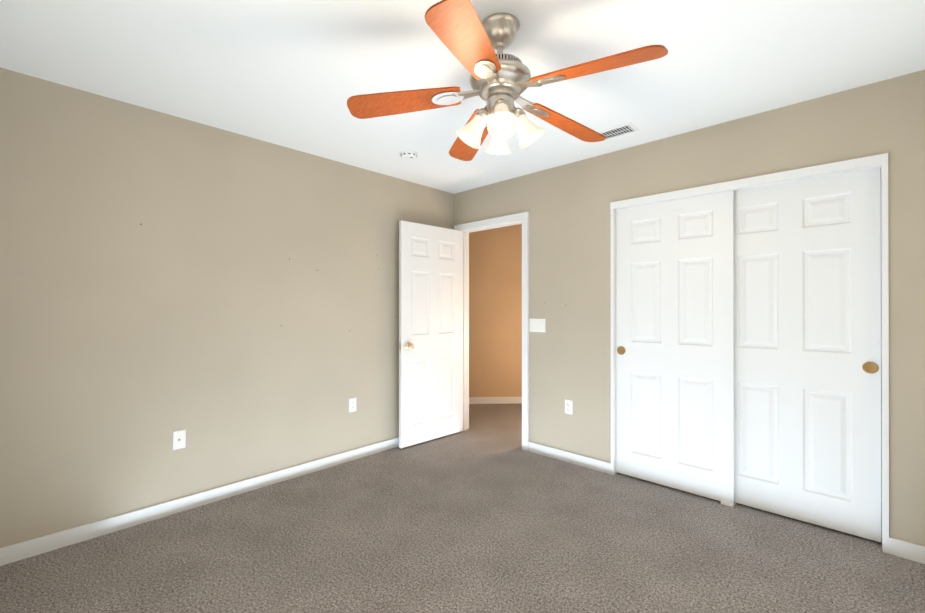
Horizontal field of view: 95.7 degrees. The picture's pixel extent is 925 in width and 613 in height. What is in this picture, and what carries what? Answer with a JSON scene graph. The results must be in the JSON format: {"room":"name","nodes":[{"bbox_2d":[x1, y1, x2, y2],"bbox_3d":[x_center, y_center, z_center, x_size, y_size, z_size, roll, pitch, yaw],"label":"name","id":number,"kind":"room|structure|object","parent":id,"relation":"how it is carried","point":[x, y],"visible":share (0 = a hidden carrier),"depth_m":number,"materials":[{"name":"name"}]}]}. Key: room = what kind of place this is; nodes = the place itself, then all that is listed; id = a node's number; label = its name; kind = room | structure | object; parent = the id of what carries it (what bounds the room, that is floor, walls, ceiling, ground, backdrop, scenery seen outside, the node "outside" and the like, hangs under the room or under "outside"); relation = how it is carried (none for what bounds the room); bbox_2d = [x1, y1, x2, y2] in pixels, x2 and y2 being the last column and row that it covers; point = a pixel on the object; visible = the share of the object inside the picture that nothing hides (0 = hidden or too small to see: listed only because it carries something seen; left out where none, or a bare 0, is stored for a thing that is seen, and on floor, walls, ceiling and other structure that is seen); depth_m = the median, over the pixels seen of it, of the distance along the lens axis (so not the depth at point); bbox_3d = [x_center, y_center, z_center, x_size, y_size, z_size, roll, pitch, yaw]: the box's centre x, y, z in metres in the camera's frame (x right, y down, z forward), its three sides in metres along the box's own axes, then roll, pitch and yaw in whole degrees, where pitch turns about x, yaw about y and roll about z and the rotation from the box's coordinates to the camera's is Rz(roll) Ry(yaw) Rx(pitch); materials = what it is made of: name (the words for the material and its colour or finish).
{"room":"empty bedroom","nodes":[
{"label":"empty bedroom","id":0,"kind":"room"},
{"bbox_2d":[0,68,453,547],"bbox_3d":[-1.307,0.050,3.146,0.120,2.440,3.640,0,0,44],"label":"wall","id":1,"kind":"structure","parent":0,"point":[129,343],"depth_m":2.56,"materials":[{"name":"beige paint"}]},
{"bbox_2d":[172,429,185,449],"bbox_3d":[-1.748,0.823,2.583,0.016,0.115,0.070,0,0,44],"label":"outlet","id":2,"kind":"object","parent":1,"relation":"attached to","point":[178,439],"visible":1,"depth_m":2.58,"materials":[{"name":"white plastic"}]},
{"bbox_2d":[0,437,398,565],"bbox_3d":[-1.259,1.228,3.097,0.013,0.082,3.400,0,0,44],"label":"baseboard","id":3,"kind":"structure","parent":1,"relation":"attached to","point":[35,546],"depth_m":2.54,"materials":[{"name":"white wood"}]},
{"bbox_2d":[349,397,355,411],"bbox_3d":[-0.909,0.815,3.469,0.009,0.115,0.070,0,0,44],"label":"duplex electrical outlet","id":4,"kind":"object","parent":1,"relation":"attached to","point":[352,404],"visible":1,"depth_m":3.46,"materials":[{"name":"white plastic"}]},
{"bbox_2d":[454,192,459,224],"bbox_3d":[-0.019,0.052,4.349,0.085,2.440,0.120,0,0,44],"label":"wall","id":5,"kind":"structure","parent":0,"point":[456,208],"depth_m":4.30,"materials":[{"name":"beige paint"}]},
{"bbox_2d":[0,403,924,612],"bbox_3d":[0.235,1.299,2.971,5.750,0.060,5.520,0,0,44],"label":"floor","id":6,"kind":"structure","parent":0,"point":[484,513],"depth_m":2.16,"materials":[{"name":"carpet"}]},
{"bbox_2d":[721,501,735,506],"bbox_3d":[1.716,1.261,2.700,0.070,0.016,0.094,0,0,44],"label":"trim","id":7,"kind":"structure","parent":6,"relation":"on","point":[727,504],"depth_m":2.67,"materials":[{"name":"white plastic"}]},
{"bbox_2d":[0,0,924,193],"bbox_3d":[0.235,-1.211,2.977,5.750,0.080,5.520,0,0,44],"label":"ceiling","id":8,"kind":"structure","parent":0,"point":[294,74],"depth_m":2.01,"materials":[{"name":"white paint"}]},
{"bbox_2d":[400,151,417,160],"bbox_3d":[-0.410,-1.151,3.206,0.132,0.038,0.132,0,0,44],"label":"smoke detector","id":9,"kind":"object","parent":8,"relation":"attached to","point":[409,155],"visible":1,"depth_m":3.17,"materials":[{"name":"white plastic"}]},
{"bbox_2d":[347,0,667,160],"bbox_3d":[0.194,-0.920,1.739,1.206,0.508,1.225,0,0,44],"label":"fan","id":10,"kind":"object","parent":8,"relation":"hanging from","point":[500,81],"visible":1,"depth_m":1.69,"materials":[{"name":"brown wood"}]},
{"bbox_2d":[598,122,638,141],"bbox_3d":[1.014,-1.166,2.816,0.290,0.009,0.165,0,0,44],"label":"ceiling vent","id":11,"kind":"object","parent":8,"relation":"in","point":[620,130],"visible":0.77,"depth_m":2.78,"materials":[{"name":"white metal"}]},
{"bbox_2d":[469,224,521,396],"bbox_3d":[0.538,0.055,5.562,3.500,2.440,0.100,0,0,-2],"label":"wall","id":12,"kind":"structure","parent":0,"point":[495,312],"depth_m":5.51,"materials":[{"name":"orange paint"}]},
{"bbox_2d":[469,397,521,403],"bbox_3d":[0.540,1.233,5.503,3.500,0.085,0.012,0,0,-2],"label":"baseboard","id":13,"kind":"structure","parent":12,"relation":"attached to","point":[492,400],"depth_m":5.49,"materials":[{"name":"white wood"}]},
{"bbox_2d":[460,70,924,545],"bbox_3d":[1.404,0.049,2.994,3.845,2.440,0.120,0,0,44],"label":"wall","id":14,"kind":"structure","parent":0,"point":[566,207],"depth_m":2.80,"materials":[{"name":"beige paint"}]},
{"bbox_2d":[454,212,528,450],"bbox_3d":[0.296,0.219,4.045,0.910,2.105,0.157,0,0,44],"label":"door frame","id":15,"kind":"structure","parent":14,"relation":"attached to","point":[524,217],"depth_m":3.81,"materials":[{"name":"white wood"}]},
{"bbox_2d":[399,220,462,448],"bbox_3d":[-0.272,0.249,3.979,0.767,2.022,0.151,0,0,-44],"label":"entry door","id":16,"kind":"structure","parent":15,"relation":"attached to","point":[430,332],"depth_m":3.93,"materials":[{"name":"white paint"}]},
{"bbox_2d":[530,319,544,331],"bbox_3d":[0.645,0.164,3.625,0.162,0.116,0.012,0,0,44],"label":"switch plate","id":17,"kind":"object","parent":14,"relation":"attached to","point":[537,325],"visible":1,"depth_m":3.62,"materials":[{"name":"white plastic"}]},
{"bbox_2d":[565,399,572,414],"bbox_3d":[0.865,0.820,3.416,0.070,0.115,0.009,0,0,44],"label":"outlet","id":18,"kind":"object","parent":14,"relation":"attached to","point":[568,406],"visible":1,"depth_m":3.41,"materials":[{"name":"white plastic"}]},
{"bbox_2d":[528,442,610,474],"bbox_3d":[0.852,1.229,3.424,0.749,0.082,0.013,0,0,44],"label":"baseboard","id":19,"kind":"structure","parent":14,"relation":"attached to","point":[582,461],"depth_m":3.39,"materials":[{"name":"white wood"}]},
{"bbox_2d":[616,190,734,503],"bbox_3d":[1.451,0.248,2.923,0.760,2.015,0.038,0,0,44],"label":"closet door","id":20,"kind":"structure","parent":14,"relation":"in","point":[675,364],"depth_m":2.88,"materials":[{"name":"white paint"}]},
{"bbox_2d":[610,153,888,553],"bbox_3d":[1.698,0.241,2.703,1.474,2.056,0.134,0,0,44],"label":"trim","id":21,"kind":"structure","parent":14,"relation":"attached to","point":[864,163],"depth_m":2.30,"materials":[{"name":"white wood"}]},
{"bbox_2d":[734,167,880,541],"bbox_3d":[1.960,0.247,2.498,0.760,2.015,0.038,0,0,44],"label":"closet door","id":22,"kind":"structure","parent":14,"relation":"in","point":[807,275],"depth_m":2.42,"materials":[{"name":"white paint"}]},
{"bbox_2d":[889,537,924,563],"bbox_3d":[2.470,1.226,1.883,0.772,0.082,0.013,0,0,44],"label":"baseboard","id":23,"kind":"structure","parent":14,"relation":"attached to","point":[907,550],"depth_m":2.10,"materials":[{"name":"white wood"}]}
]}

